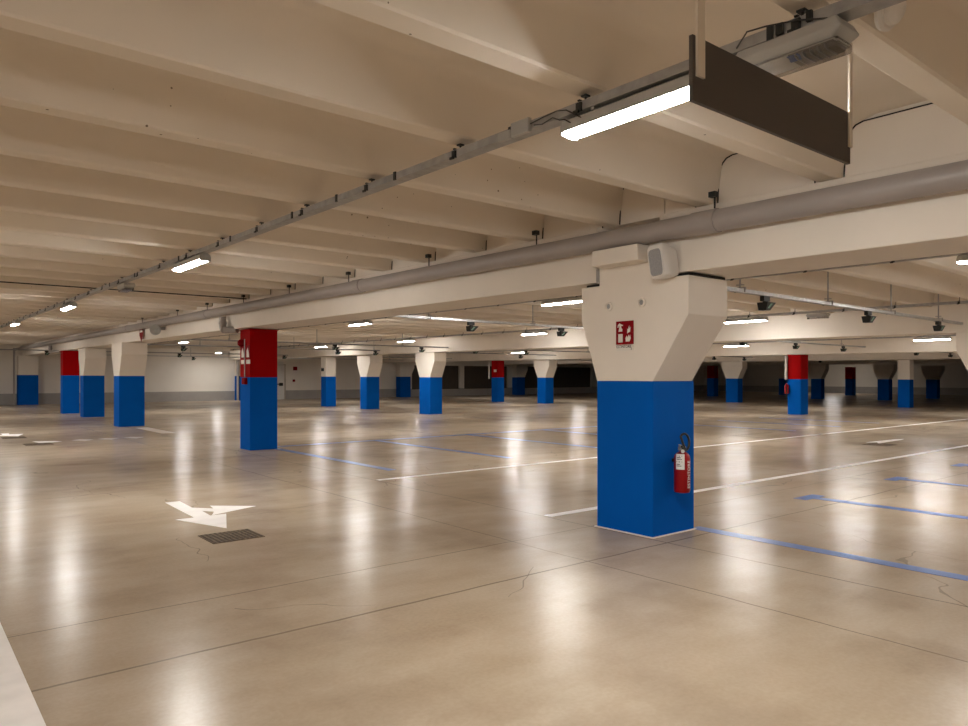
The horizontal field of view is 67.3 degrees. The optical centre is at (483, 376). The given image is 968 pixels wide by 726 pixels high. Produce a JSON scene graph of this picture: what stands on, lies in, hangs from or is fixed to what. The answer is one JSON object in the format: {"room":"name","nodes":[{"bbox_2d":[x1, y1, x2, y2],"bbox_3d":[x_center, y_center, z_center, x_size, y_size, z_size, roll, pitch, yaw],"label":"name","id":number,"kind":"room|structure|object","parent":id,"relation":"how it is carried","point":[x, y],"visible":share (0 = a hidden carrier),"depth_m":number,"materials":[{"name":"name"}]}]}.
{"room":"parking garage","nodes":[
{"label":"parking garage","id":0,"kind":"room"},
{"bbox_2d":[0,344,703,404],"bbox_3d":[-7.220,-0.450,54.407,80.400,3.900,0.459,0,0,-39],"label":"wall","id":1,"kind":"structure","parent":0,"point":[167,379],"depth_m":45.92,"materials":[{"name":"paint"}]},
{"bbox_2d":[277,364,285,398],"bbox_3d":[-14.007,0.315,48.513,1.650,2.370,0.099,0,0,-39],"label":"door","id":2,"kind":"structure","parent":1,"relation":"in","point":[281,369],"depth_m":48.87,"materials":[{"name":"white metal"}]},
{"bbox_2d":[412,365,459,389],"bbox_3d":[-3.813,0.052,57.076,4.605,1.905,0.210,0,0,-39],"label":"window","id":3,"kind":"structure","parent":1,"relation":"in","point":[450,374],"depth_m":57.88,"materials":[{"name":"glass"}]},
{"bbox_2d":[464,366,507,388],"bbox_3d":[0.139,0.052,60.300,4.695,1.905,0.210,0,0,-39],"label":"window","id":4,"kind":"structure","parent":1,"relation":"in","point":[475,377],"depth_m":59.87,"materials":[{"name":"glass"}]},
{"bbox_2d":[525,367,591,388],"bbox_3d":[6.258,0.052,65.293,9.750,1.905,0.210,0,0,-39],"label":"window","id":5,"kind":"structure","parent":1,"relation":"in","point":[564,377],"depth_m":66.39,"materials":[{"name":"glass"}]},
{"bbox_2d":[0,391,967,725],"bbox_3d":[10.415,1.575,32.793,80.400,0.150,56.250,0,0,-39],"label":"floor","id":6,"kind":"structure","parent":0,"point":[449,599],"depth_m":5.61,"materials":[{"name":"concrete"}]},
{"bbox_2d":[0,623,45,725],"bbox_3d":[-1.177,1.499,2.137,0.158,0.002,6.300,0,0,-39],"label":"white line","id":7,"kind":"object","parent":6,"relation":"on","point":[18,706],"visible":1,"depth_m":3.42,"materials":[{"name":"paint"}]},
{"bbox_2d":[17,355,37,404],"bbox_3d":[-24.750,0.169,39.423,0.930,2.661,0.585,0,0,-39],"label":"pilaster","id":8,"kind":"object","parent":6,"relation":"on","point":[27,365],"visible":0.94,"depth_m":39.17,"materials":[{"name":"blue paint"}]},
{"bbox_2d":[23,442,52,445],"bbox_3d":[-9.948,1.497,16.227,0.540,0.006,0.525,0,0,-39],"label":"floor drain","id":9,"kind":"object","parent":6,"relation":"on","point":[49,443],"visible":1,"depth_m":16.13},
{"bbox_2d":[60,350,78,413],"bbox_3d":[-17.150,0.208,30.108,0.624,2.583,0.564,0,0,-39],"label":"concrete column","id":10,"kind":"structure","parent":6,"relation":"on","point":[69,360],"depth_m":29.91,"materials":[{"name":"blue paint"}]},
{"bbox_2d":[79,348,105,416],"bbox_3d":[-14.809,0.218,27.488,0.705,2.564,1.230,0,0,-39],"label":"concrete column","id":11,"kind":"structure","parent":6,"relation":"on","point":[92,361],"depth_m":27.17,"materials":[{"name":"blue paint"}]},
{"bbox_2d":[112,342,146,426],"bbox_3d":[-10.892,0.234,22.320,0.720,2.531,1.260,0,0,-39],"label":"concrete column","id":12,"kind":"structure","parent":6,"relation":"on","point":[129,360],"depth_m":22.00,"materials":[{"name":"blue paint"}]},
{"bbox_2d":[138,427,173,432],"bbox_3d":[-9.292,1.499,20.489,0.345,0.002,2.700,0,0,-39],"label":"white line","id":13,"kind":"object","parent":6,"relation":"on","point":[143,428],"visible":1,"depth_m":20.35,"materials":[{"name":"paint"}]},
{"bbox_2d":[166,501,253,527],"bbox_3d":[-2.988,1.499,8.094,0.968,0.002,1.920,0,0,-39],"label":"arrow","id":14,"kind":"object","parent":6,"relation":"on","point":[200,517],"depth_m":7.98,"materials":[{"name":"white paint"}]},
{"bbox_2d":[198,529,264,543],"bbox_3d":[-2.379,1.497,6.843,0.480,0.006,0.428,0,0,-39],"label":"floor drain","id":15,"kind":"object","parent":6,"relation":"on","point":[221,537],"visible":1,"depth_m":6.83,"materials":[{"name":"metal"}]},
{"bbox_2d":[235,360,239,399],"bbox_3d":[-15.574,0.194,46.910,0.825,2.611,0.585,0,0,-39],"label":"pilaster","id":16,"kind":"object","parent":6,"relation":"on","point":[235,360],"visible":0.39,"depth_m":46.62,"materials":[{"name":"blue paint"}]},
{"bbox_2d":[237,360,238,400],"bbox_3d":[-15.687,0.210,46.324,0.146,2.580,0.150,0,0,-39],"label":"downpipe","id":17,"kind":"object","parent":6,"relation":"on","point":[237,360],"visible":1,"depth_m":46.27,"materials":[{"name":"grey plastic"}]},
{"bbox_2d":[239,329,277,450],"bbox_3d":[-4.711,0.259,15.206,0.609,2.481,0.564,0,0,-39],"label":"concrete column","id":18,"kind":"structure","parent":6,"relation":"on","point":[258,397],"depth_m":14.99,"materials":[{"name":"blue paint"}]},
{"bbox_2d":[242,339,246,383],"bbox_3d":[-4.926,-0.315,14.953,0.068,0.930,0.150,0,0,-39],"label":"fire alarm call point","id":19,"kind":"object","parent":18,"relation":"attached to","point":[244,380],"visible":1,"depth_m":14.94,"materials":[{"name":"metal"}]},
{"bbox_2d":[246,345,249,363],"bbox_3d":[-4.830,-0.458,14.877,0.016,0.375,0.195,0,0,-39],"label":"fire sign","id":20,"kind":"object","parent":18,"relation":"attached to","point":[247,346],"visible":1,"depth_m":14.84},
{"bbox_2d":[321,357,335,406],"bbox_3d":[-7.971,0.234,37.258,0.555,2.533,0.555,0,0,-39],"label":"concrete column","id":21,"kind":"structure","parent":6,"relation":"on","point":[328,376],"depth_m":37.06,"materials":[{"name":"blue paint"}]},
{"bbox_2d":[276,448,394,470],"bbox_3d":[-3.010,1.499,13.583,0.150,0.002,4.845,0,0,-39],"label":"blue line","id":22,"kind":"object","parent":6,"relation":"on","point":[340,460],"visible":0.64,"depth_m":13.04,"materials":[{"name":"paint"}]},
{"bbox_2d":[357,355,382,408],"bbox_3d":[-5.368,0.244,34.164,0.675,2.512,1.200,0,0,-39],"label":"concrete column","id":23,"kind":"structure","parent":6,"relation":"on","point":[369,366],"depth_m":33.88,"materials":[{"name":"blue paint"}]},
{"bbox_2d":[396,363,413,396],"bbox_3d":[-5.933,0.220,54.775,1.260,2.560,0.585,0,0,-39],"label":"pilaster","id":24,"kind":"object","parent":6,"relation":"on","point":[404,371],"visible":0.89,"depth_m":54.44,"materials":[{"name":"blue paint"}]},
{"bbox_2d":[415,352,445,413],"bbox_3d":[-2.170,0.258,29.591,0.600,2.484,1.350,0,0,-39],"label":"concrete column","id":25,"kind":"structure","parent":6,"relation":"on","point":[431,365],"depth_m":29.30,"materials":[{"name":"blue paint"}]},
{"bbox_2d":[277,426,596,446],"bbox_3d":[-0.505,1.499,18.889,10.500,0.002,0.150,0,0,-39],"label":"blue line","id":26,"kind":"object","parent":6,"relation":"on","point":[589,426],"visible":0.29,"depth_m":18.00,"materials":[{"name":"paint"}]},
{"bbox_2d":[379,440,511,457],"bbox_3d":[-1.014,1.499,15.289,0.150,0.002,4.725,0,0,-39],"label":"blue line","id":27,"kind":"object","parent":6,"relation":"on","point":[379,440],"visible":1,"depth_m":15.02,"materials":[{"name":"paint"}]},
{"bbox_2d":[492,361,503,401],"bbox_3d":[0.838,0.258,44.009,0.564,2.484,0.564,0,0,-39],"label":"concrete column","id":28,"kind":"structure","parent":6,"relation":"on","point":[498,376],"depth_m":43.81,"materials":[{"name":"blue paint"}]},
{"bbox_2d":[512,365,527,394],"bbox_3d":[3.074,0.244,62.124,1.260,2.511,0.585,0,0,-39],"label":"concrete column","id":29,"kind":"structure","parent":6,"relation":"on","point":[519,372],"depth_m":61.77,"materials":[{"name":"blue paint"}]},
{"bbox_2d":[472,435,596,447],"bbox_3d":[1.090,1.499,17.054,0.150,0.002,4.650,0,0,-39],"label":"blue line","id":30,"kind":"object","parent":6,"relation":"on","point":[472,435],"visible":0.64,"depth_m":16.88,"materials":[{"name":"paint"}]},
{"bbox_2d":[534,360,556,403],"bbox_3d":[3.507,0.268,41.521,0.630,2.463,1.260,0,0,-39],"label":"concrete column","id":31,"kind":"structure","parent":6,"relation":"on","point":[545,370],"depth_m":41.25,"materials":[{"name":"blue paint"}]},
{"bbox_2d":[383,335,956,362],"bbox_3d":[10.308,-1.481,32.449,0.750,1.111,55.681,0,0,-39],"label":"girder","id":32,"kind":"object","parent":31,"relation":"on","point":[888,345],"visible":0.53,"depth_m":29.50,"materials":[{"name":"concrete"}]},
{"bbox_2d":[582,242,726,538],"bbox_3d":[1.587,0.105,7.103,0.866,2.790,1.290,0,0,-39],"label":"concrete column","id":33,"kind":"structure","parent":6,"relation":"on","point":[645,393],"depth_m":6.92,"materials":[{"name":"blue paint"}]},
{"bbox_2d":[22,188,695,355],"bbox_3d":[-11.338,-1.610,23.222,0.750,1.110,42.612,0,0,-39],"label":"girder","id":34,"kind":"object","parent":33,"relation":"on","point":[567,276],"visible":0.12,"depth_m":9.65,"materials":[{"name":"concrete"}]},
{"bbox_2d":[150,324,164,334],"bbox_3d":[-8.427,-1.215,18.782,0.281,0.284,0.302,0,0,5],"label":"loudspeaker","id":35,"kind":"object","parent":34,"relation":"attached to","point":[155,329],"visible":1,"depth_m":18.69,"materials":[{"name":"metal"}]},
{"bbox_2d":[616,320,633,350],"bbox_3d":[1.357,-0.398,7.011,0.013,0.285,0.210,0,0,-39],"label":"sign","id":36,"kind":"object","parent":33,"relation":"attached to","point":[624,329],"visible":1,"depth_m":7.01,"materials":[{"name":"red"}]},
{"bbox_2d":[672,433,689,492],"bbox_3d":[1.874,0.807,6.883,0.153,0.569,0.175,0,0,-6],"label":"fire extinguisher","id":37,"kind":"object","parent":33,"relation":"attached to","point":[681,459],"visible":1,"depth_m":6.81,"materials":[{"name":"metal"}]},
{"bbox_2d":[659,100,967,278],"bbox_3d":[6.153,-1.466,1.783,0.750,1.110,13.410,0,0,-39],"label":"girder","id":38,"kind":"object","parent":33,"relation":"on","point":[920,135],"visible":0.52,"depth_m":5.45,"materials":[{"name":"concrete"}]},
{"bbox_2d":[647,243,678,279],"bbox_3d":[1.618,-1.038,6.554,0.261,0.313,0.216,0,0,-39],"label":"loudspeaker","id":39,"kind":"object","parent":38,"relation":"attached to","point":[662,258],"visible":1,"depth_m":6.47,"materials":[{"name":"white plastic"}]},
{"bbox_2d":[648,248,662,275],"bbox_3d":[1.530,-1.023,6.488,0.009,0.243,0.146,-7,0,-34],"label":"grille","id":40,"kind":"object","parent":39,"relation":"attached to","point":[655,255],"depth_m":6.48,"materials":[{"name":"metal"}]},
{"bbox_2d":[376,419,965,479],"bbox_3d":[10.275,1.499,20.221,30.510,0.002,0.105,0,0,-39],"label":"white line","id":41,"kind":"object","parent":6,"relation":"on","point":[961,419],"visible":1,"depth_m":13.04,"materials":[{"name":"paint"}]},
{"bbox_2d":[707,366,717,395],"bbox_3d":[17.936,0.305,57.030,0.624,2.390,0.624,0,0,-39],"label":"concrete column","id":42,"kind":"structure","parent":6,"relation":"on","point":[712,371],"depth_m":56.84,"materials":[{"name":"blue paint"}]},
{"bbox_2d":[722,362,746,402],"bbox_3d":[14.857,0.305,43.174,0.510,2.391,1.380,0,0,-39],"label":"concrete column","id":43,"kind":"structure","parent":6,"relation":"on","point":[734,372],"depth_m":42.93,"materials":[{"name":"blue paint"}]},
{"bbox_2d":[491,352,960,364],"bbox_3d":[18.443,-1.437,39.087,0.750,1.111,55.681,0,0,-39],"label":"girder","id":44,"kind":"object","parent":43,"relation":"on","point":[927,355],"visible":0.27,"depth_m":38.73,"materials":[{"name":"concrete"}]},
{"bbox_2d":[545,445,967,516],"bbox_3d":[12.511,1.499,17.481,30.510,0.002,0.112,0,0,-39],"label":"white line","id":45,"kind":"object","parent":6,"relation":"on","point":[789,475],"visible":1,"depth_m":10.85,"materials":[{"name":"paint"}]},
{"bbox_2d":[719,420,840,426],"bbox_3d":[9.426,1.499,23.564,0.150,0.002,4.200,0,0,-39],"label":"blue line","id":46,"kind":"object","parent":6,"relation":"on","point":[719,420],"visible":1,"depth_m":23.42,"materials":[{"name":"paint"}]},
{"bbox_2d":[779,367,787,394],"bbox_3d":[25.097,0.326,60.782,0.540,2.348,0.660,0,0,-39],"label":"concrete column","id":47,"kind":"structure","parent":6,"relation":"on","point":[782,381],"depth_m":60.61,"materials":[{"name":"blue paint"}]},
{"bbox_2d":[788,355,807,414],"bbox_3d":[12.595,0.306,29.171,0.624,2.387,0.564,0,0,-39],"label":"concrete column","id":48,"kind":"structure","parent":6,"relation":"on","point":[797,364],"depth_m":28.96,"materials":[{"name":"blue paint"}]},
{"bbox_2d":[808,365,828,398],"bbox_3d":[22.988,0.326,50.078,0.540,2.347,1.290,0,0,-39],"label":"concrete column","id":49,"kind":"structure","parent":6,"relation":"on","point":[817,373],"depth_m":49.87,"materials":[{"name":"blue paint"}]},
{"bbox_2d":[581,359,962,365],"bbox_3d":[26.870,-1.391,45.962,0.750,1.111,55.681,0,0,-39],"label":"girder","id":50,"kind":"object","parent":49,"relation":"on","point":[929,361],"visible":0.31,"depth_m":48.22,"materials":[{"name":"concrete"}]},
{"bbox_2d":[694,526,967,580],"bbox_3d":[5.115,1.499,3.554,0.150,0.002,9.540,0,0,-39],"label":"blue line","id":51,"kind":"object","parent":6,"relation":"on","point":[818,550],"visible":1,"depth_m":6.13,"materials":[{"name":"paint"}]},
{"bbox_2d":[845,367,855,394],"bbox_3d":[30.162,0.343,59.842,0.624,2.314,0.624,0,0,-39],"label":"concrete column","id":52,"kind":"structure","parent":6,"relation":"on","point":[850,372],"depth_m":59.64,"materials":[{"name":"blue paint"}]},
{"bbox_2d":[862,443,896,445],"bbox_3d":[8.777,1.497,16.114,0.525,0.006,0.525,0,0,-39],"label":"floor drain","id":53,"kind":"object","parent":6,"relation":"on","point":[877,444],"visible":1,"depth_m":16.10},
{"bbox_2d":[794,494,967,518],"bbox_3d":[7.103,1.499,5.340,0.480,0.002,9.795,0,0,-39],"label":"blue line","id":54,"kind":"object","parent":6,"relation":"on","point":[812,496],"visible":1,"depth_m":8.47,"materials":[{"name":"paint"}]},
{"bbox_2d":[873,364,896,399],"bbox_3d":[26.061,0.338,47.261,0.540,2.323,1.290,0,0,-39],"label":"concrete column","id":55,"kind":"structure","parent":6,"relation":"on","point":[884,373],"depth_m":47.03,"materials":[{"name":"blue paint"}]},
{"bbox_2d":[873,439,902,442],"bbox_3d":[9.464,1.499,17.052,1.725,0.002,0.300,0,0,-39],"label":"arrow","id":56,"kind":"object","parent":6,"relation":"on","point":[882,441],"depth_m":17.15,"materials":[{"name":"white paint"}]},
{"bbox_2d":[898,360,913,407],"bbox_3d":[20.801,0.329,35.865,0.480,2.342,0.540,0,0,-39],"label":"concrete column","id":57,"kind":"structure","parent":6,"relation":"on","point":[905,367],"depth_m":35.68,"materials":[{"name":"blue paint"}]},
{"bbox_2d":[884,477,967,486],"bbox_3d":[9.126,1.499,6.990,0.480,0.002,9.795,0,0,-39],"label":"blue line","id":58,"kind":"object","parent":6,"relation":"on","point":[893,478],"visible":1,"depth_m":10.52,"materials":[{"name":"paint"}]},
{"bbox_2d":[921,366,944,398],"bbox_3d":[31.507,0.353,51.027,0.540,2.293,1.290,0,0,-39],"label":"concrete column","id":59,"kind":"structure","parent":6,"relation":"on","point":[932,374],"depth_m":50.80,"materials":[{"name":"blue paint"}]},
{"bbox_2d":[956,332,967,370],"bbox_3d":[10.039,0.308,14.153,0.660,2.383,1.290,0,0,-39],"label":"concrete column","id":60,"kind":"structure","parent":6,"relation":"on","point":[961,337],"depth_m":14.34,"materials":[{"name":"beige paint"}]},
{"bbox_2d":[229,293,967,359],"bbox_3d":[1.533,-1.529,25.290,0.750,1.111,55.681,0,0,-39],"label":"girder","id":61,"kind":"object","parent":60,"relation":"on","point":[846,324],"visible":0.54,"depth_m":18.02,"materials":[{"name":"concrete"}]},
{"bbox_2d":[0,0,967,344],"bbox_3d":[-13.981,-1.915,12.575,17.006,0.941,55.800,0,0,-39],"label":"ceiling","id":62,"kind":"structure","parent":0,"point":[136,136],"depth_m":4.88,"materials":[{"name":"paint"}]},
{"bbox_2d":[0,349,47,350],"bbox_3d":[-25.060,-1.651,27.952,14.505,0.968,0.153,0,0,-39],"label":"rail","id":63,"kind":"object","parent":62,"relation":"hanging from","point":[0,349],"visible":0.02,"depth_m":31.94,"materials":[{"name":"metal"}]},
{"bbox_2d":[0,0,905,328],"bbox_3d":[-9.270,-1.523,15.666,0.135,0.363,48.000,0,0,-40],"label":"cable tray","id":64,"kind":"object","parent":62,"relation":"hanging from","point":[848,10],"visible":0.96,"depth_m":4.20,"materials":[{"name":"metal"}]},
{"bbox_2d":[60,302,76,310],"bbox_3d":[-8.421,-1.436,14.735,0.132,0.117,1.062,0,0,-39],"label":"lamp","id":65,"kind":"object","parent":64,"relation":"attached to","point":[69,305],"visible":0.98,"depth_m":14.49,"materials":[{"name":"metal"}]},
{"bbox_2d":[61,306,73,310],"bbox_3d":[-8.421,-1.389,14.735,0.123,0.024,1.038,0,0,-39],"label":"diffuser","id":66,"kind":"object","parent":65,"relation":"attached to","point":[64,308],"depth_m":14.73,"materials":[{"name":"white"}]},
{"bbox_2d":[0,281,246,298],"bbox_3d":[-10.823,-1.533,9.232,15.900,0.018,0.030,0,0,-39],"label":"cable","id":67,"kind":"object","parent":64,"relation":"on","point":[0,281],"visible":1,"depth_m":12.77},
{"bbox_2d":[117,282,134,292],"bbox_3d":[-5.556,-1.387,11.283,0.163,0.114,0.460,0,0,-39],"label":"loudspeaker","id":68,"kind":"object","parent":64,"relation":"attached to","point":[125,287],"visible":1,"depth_m":11.15,"materials":[{"name":"white plastic"}]},
{"bbox_2d":[172,253,210,271],"bbox_3d":[-3.561,-1.396,8.826,0.132,0.117,1.062,0,0,-39],"label":"lamp","id":69,"kind":"object","parent":64,"relation":"attached to","point":[198,259],"visible":0.99,"depth_m":8.65,"materials":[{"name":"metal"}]},
{"bbox_2d":[174,260,207,271],"bbox_3d":[-3.561,-1.350,8.826,0.123,0.024,1.038,0,0,-39],"label":"diffuser","id":70,"kind":"object","parent":69,"relation":"attached to","point":[180,267],"depth_m":8.80,"materials":[{"name":"white"}]},
{"bbox_2d":[736,15,858,77],"bbox_3d":[1.274,-1.334,2.994,0.163,0.114,0.460,0,0,-39],"label":"lamp","id":71,"kind":"object","parent":64,"relation":"attached to","point":[830,38],"visible":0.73,"depth_m":2.91,"materials":[{"name":"white plastic"}]},
{"bbox_2d":[13,160,967,404],"bbox_3d":[-8.963,-0.018,19.308,0.482,3.277,50.241,0,0,-39],"label":"drain pipe","id":72,"kind":"object","parent":62,"relation":"attached to","point":[950,177],"visible":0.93,"depth_m":6.53,"materials":[{"name":"grey plastic"}]},
{"bbox_2d":[48,345,59,353],"bbox_3d":[-18.489,-1.201,31.335,1.437,0.355,0.163,0,0,43],"label":"pipe","id":73,"kind":"object","parent":72,"relation":"attached to","point":[50,350],"visible":0.95,"depth_m":31.52,"materials":[{"name":"grey plastic"}]},
{"bbox_2d":[219,316,238,332],"bbox_3d":[-5.353,-1.090,15.196,0.466,0.355,0.193,0,0,22],"label":"pipe","id":74,"kind":"object","parent":72,"relation":"attached to","point":[222,319],"visible":1,"depth_m":15.17,"materials":[{"name":"grey plastic"}]},
{"bbox_2d":[560,73,688,140],"bbox_3d":[0.800,-1.361,3.576,0.132,0.117,1.062,0,0,-39],"label":"lamp","id":75,"kind":"object","parent":62,"relation":"attached to","point":[675,91],"visible":0.54,"depth_m":3.61,"materials":[{"name":"white"}]},
{"bbox_2d":[689,0,852,164],"bbox_3d":[1.189,-1.449,2.909,1.200,0.972,0.026,0,0,-39],"label":"hanging sign","id":76,"kind":"object","parent":62,"relation":"hanging from","point":[722,82],"visible":0.86,"depth_m":2.82,"materials":[{"name":"metal"}]},
{"bbox_2d":[874,1,906,31],"bbox_3d":[1.722,-1.558,3.073,0.174,0.166,0.102,0,0,-39],"label":"smoke detector","id":77,"kind":"object","parent":62,"relation":"attached to","point":[885,19],"visible":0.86,"depth_m":3.05,"materials":[{"name":"white plastic"}]},
{"bbox_2d":[147,256,967,350],"bbox_3d":[-2.798,-1.855,21.698,10.700,0.915,55.800,0,0,-39],"label":"ceiling","id":78,"kind":"structure","parent":0,"point":[917,281],"depth_m":15.47,"materials":[{"name":"paint"}]},
{"bbox_2d":[58,354,239,357],"bbox_3d":[-18.381,-1.652,41.144,10.035,0.966,0.153,0,0,-39],"label":"rail","id":79,"kind":"object","parent":78,"relation":"hanging from","point":[58,354],"visible":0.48,"depth_m":42.25,"materials":[{"name":"metal"}]},
{"bbox_2d":[106,343,287,355],"bbox_3d":[-14.768,-1.639,36.348,10.500,0.943,0.153,0,0,-39],"label":"rail","id":80,"kind":"object","parent":78,"relation":"hanging from","point":[182,343],"visible":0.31,"depth_m":36.36,"materials":[{"name":"metal"}]},
{"bbox_2d":[147,344,379,350],"bbox_3d":[-8.636,-1.601,28.962,10.335,0.906,0.153,0,0,-39],"label":"rail","id":81,"kind":"object","parent":78,"relation":"hanging from","point":[147,344],"visible":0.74,"depth_m":29.22,"materials":[{"name":"metal"}]},
{"bbox_2d":[184,333,448,347],"bbox_3d":[-5.412,-1.576,25.010,10.335,0.910,0.153,0,0,-39],"label":"rail","id":82,"kind":"object","parent":78,"relation":"hanging from","point":[316,342],"visible":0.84,"depth_m":25.11,"materials":[{"name":"metal"}]},
{"bbox_2d":[391,305,583,328],"bbox_3d":[1.726,-1.526,16.167,10.464,0.870,0.154,0,0,-41],"label":"rail","id":83,"kind":"object","parent":78,"relation":"hanging from","point":[428,314],"visible":0.52,"depth_m":14.65,"materials":[{"name":"metal"}]},
{"bbox_2d":[466,322,478,331],"bbox_3d":[-0.233,-0.998,14.446,0.218,0.188,0.153,0,0,-39],"label":"detector","id":84,"kind":"object","parent":83,"relation":"attached to","point":[471,327],"visible":1,"depth_m":14.40,"materials":[{"name":"black plastic"}]},
{"bbox_2d":[557,328,566,335],"bbox_3d":[1.742,-0.998,16.177,0.218,0.188,0.153,0,0,-39],"label":"detector","id":85,"kind":"object","parent":83,"relation":"attached to","point":[561,332],"visible":1,"depth_m":16.11,"materials":[{"name":"black plastic"}]},
{"bbox_2d":[148,253,967,343],"bbox_3d":[-4.420,-1.533,20.592,0.102,0.343,46.500,0,0,-39],"label":"cable tray","id":86,"kind":"object","parent":78,"relation":"hanging from","point":[949,255],"visible":0.19,"depth_m":10.40,"materials":[{"name":"metal"}]},
{"bbox_2d":[348,320,372,325],"bbox_3d":[-3.295,-1.438,19.343,0.132,0.117,1.062,0,0,-39],"label":"lamp","id":87,"kind":"object","parent":86,"relation":"attached to","point":[365,322],"visible":1,"depth_m":19.20,"materials":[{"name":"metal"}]},
{"bbox_2d":[541,296,581,305],"bbox_3d":[1.460,-1.398,13.349,0.132,0.117,1.062,0,0,-39],"label":"lamp","id":88,"kind":"object","parent":86,"relation":"attached to","point":[550,302],"visible":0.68,"depth_m":13.30,"materials":[{"name":"metal"}]},
{"bbox_2d":[542,300,581,305],"bbox_3d":[1.460,-1.351,13.349,0.123,0.024,1.038,0,0,-39],"label":"diffuser","id":89,"kind":"object","parent":88,"relation":"attached to","point":[555,302],"depth_m":13.38,"materials":[{"name":"white"}]},
{"bbox_2d":[956,254,967,263],"bbox_3d":[5.822,-1.362,8.002,0.132,0.117,1.062,0,0,-39],"label":"lamp","id":90,"kind":"object","parent":86,"relation":"attached to","point":[961,259],"visible":1,"depth_m":8.34,"materials":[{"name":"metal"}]},
{"bbox_2d":[230,297,967,349],"bbox_3d":[-0.004,-1.499,24.195,0.102,0.410,46.500,0,0,-39],"label":"cable tray","id":91,"kind":"object","parent":78,"relation":"hanging from","point":[959,301],"visible":0.59,"depth_m":16.46,"materials":[{"name":"metal"}]},
{"bbox_2d":[521,330,547,334],"bbox_3d":[1.538,-1.359,22.317,0.132,0.117,1.062,0,0,-39],"label":"lamp","id":92,"kind":"object","parent":91,"relation":"attached to","point":[540,331],"visible":1,"depth_m":22.24,"materials":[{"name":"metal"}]},
{"bbox_2d":[724,316,767,323],"bbox_3d":[6.042,-1.322,16.797,0.132,0.117,1.062,0,0,-39],"label":"lamp","id":93,"kind":"object","parent":91,"relation":"attached to","point":[753,319],"visible":0.92,"depth_m":16.72,"materials":[{"name":"metal"}]},
{"bbox_2d":[725,320,764,323],"bbox_3d":[6.042,-1.275,16.797,0.123,0.024,1.038,0,0,-39],"label":"diffuser","id":94,"kind":"object","parent":93,"relation":"attached to","point":[726,321],"depth_m":16.85,"materials":[{"name":"white"}]},
{"bbox_2d":[806,313,829,318],"bbox_3d":[7.114,-1.296,15.483,0.163,0.114,0.460,0,0,-39],"label":"lamp","id":95,"kind":"object","parent":91,"relation":"attached to","point":[814,315],"visible":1,"depth_m":15.41,"materials":[{"name":"white plastic"}]},
{"bbox_2d":[727,272,962,324],"bbox_3d":[5.783,-1.498,11.349,10.267,0.880,0.154,0,0,-41],"label":"rail","id":96,"kind":"object","parent":78,"relation":"hanging from","point":[739,289],"visible":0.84,"depth_m":10.73,"materials":[{"name":"metal"}]},
{"bbox_2d":[757,296,774,310],"bbox_3d":[3.708,-0.965,9.544,0.218,0.188,0.153,0,0,-39],"label":"detector","id":97,"kind":"object","parent":96,"relation":"attached to","point":[765,305],"visible":1,"depth_m":9.49,"materials":[{"name":"black plastic"}]},
{"bbox_2d":[861,311,876,322],"bbox_3d":[6.201,-0.965,11.708,0.218,0.188,0.153,0,0,-39],"label":"detector","id":98,"kind":"object","parent":96,"relation":"attached to","point":[868,318],"visible":1,"depth_m":11.65,"materials":[{"name":"black plastic"}]},
{"bbox_2d":[933,321,944,330],"bbox_3d":[8.671,-0.966,13.853,0.218,0.188,0.153,0,0,-39],"label":"detector","id":99,"kind":"object","parent":96,"relation":"attached to","point":[939,327],"visible":1,"depth_m":13.79,"materials":[{"name":"black plastic"}]},
{"bbox_2d":[704,363,967,394],"bbox_3d":[41.734,-0.450,58.345,0.459,3.900,56.250,0,0,-39],"label":"wall","id":100,"kind":"structure","parent":0,"point":[756,378],"depth_m":67.04,"materials":[{"name":"paint"}]},
{"bbox_3d":[5.959,-1.805,28.844,10.743,0.585,55.800,0,0,-39],"label":"ceiling","id":101,"kind":"structure","parent":0,"visible":0},
{"bbox_2d":[333,356,451,358],"bbox_3d":[-6.092,-1.610,43.427,10.335,0.886,0.153,0,0,-39],"label":"rail","id":102,"kind":"object","parent":101,"relation":"hanging from","point":[333,356],"visible":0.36,"depth_m":43.74,"materials":[{"name":"metal"}]},
{"bbox_2d":[444,352,555,355],"bbox_3d":[-0.082,-1.577,35.941,10.185,0.859,0.153,0,0,-39],"label":"rail","id":103,"kind":"object","parent":101,"relation":"hanging from","point":[444,352],"visible":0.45,"depth_m":36.56,"materials":[{"name":"metal"}]},
{"bbox_2d":[522,350,589,352],"bbox_3d":[3.282,-1.555,32.103,10.545,0.869,0.153,0,0,-39],"label":"rail","id":104,"kind":"object","parent":101,"relation":"hanging from","point":[587,351],"visible":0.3,"depth_m":32.00,"materials":[{"name":"metal"}]},
{"bbox_2d":[389,334,955,354],"bbox_3d":[8.254,-1.365,30.933,0.075,0.072,46.500,0,0,-39],"label":"cable tray","id":105,"kind":"object","parent":101,"relation":"hanging from","point":[955,334],"visible":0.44,"depth_m":26.36,"materials":[{"name":"metal"}]},
{"bbox_2d":[723,344,748,346],"bbox_3d":[10.019,-1.267,28.888,0.132,0.117,1.062,0,0,-39],"label":"lamp","id":106,"kind":"object","parent":105,"relation":"attached to","point":[725,345],"visible":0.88,"depth_m":28.95,"materials":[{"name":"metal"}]},
{"bbox_2d":[913,336,951,340],"bbox_3d":[14.330,-1.230,23.248,0.132,0.117,1.062,0,0,-39],"label":"lamp","id":107,"kind":"object","parent":105,"relation":"attached to","point":[942,337],"visible":1,"depth_m":23.20,"materials":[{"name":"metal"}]},
{"bbox_2d":[914,339,949,340],"bbox_3d":[14.330,-1.184,23.248,0.123,0.024,1.038,0,0,-39],"label":"diffuser","id":108,"kind":"object","parent":107,"relation":"attached to","point":[914,339],"depth_m":23.34,"materials":[{"name":"white"}]},
{"bbox_2d":[769,338,865,347],"bbox_3d":[10.214,-1.512,23.607,10.554,0.839,0.154,0,0,-41],"label":"rail","id":109,"kind":"object","parent":101,"relation":"hanging from","point":[797,341],"visible":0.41,"depth_m":24.53,"materials":[{"name":"metal"}]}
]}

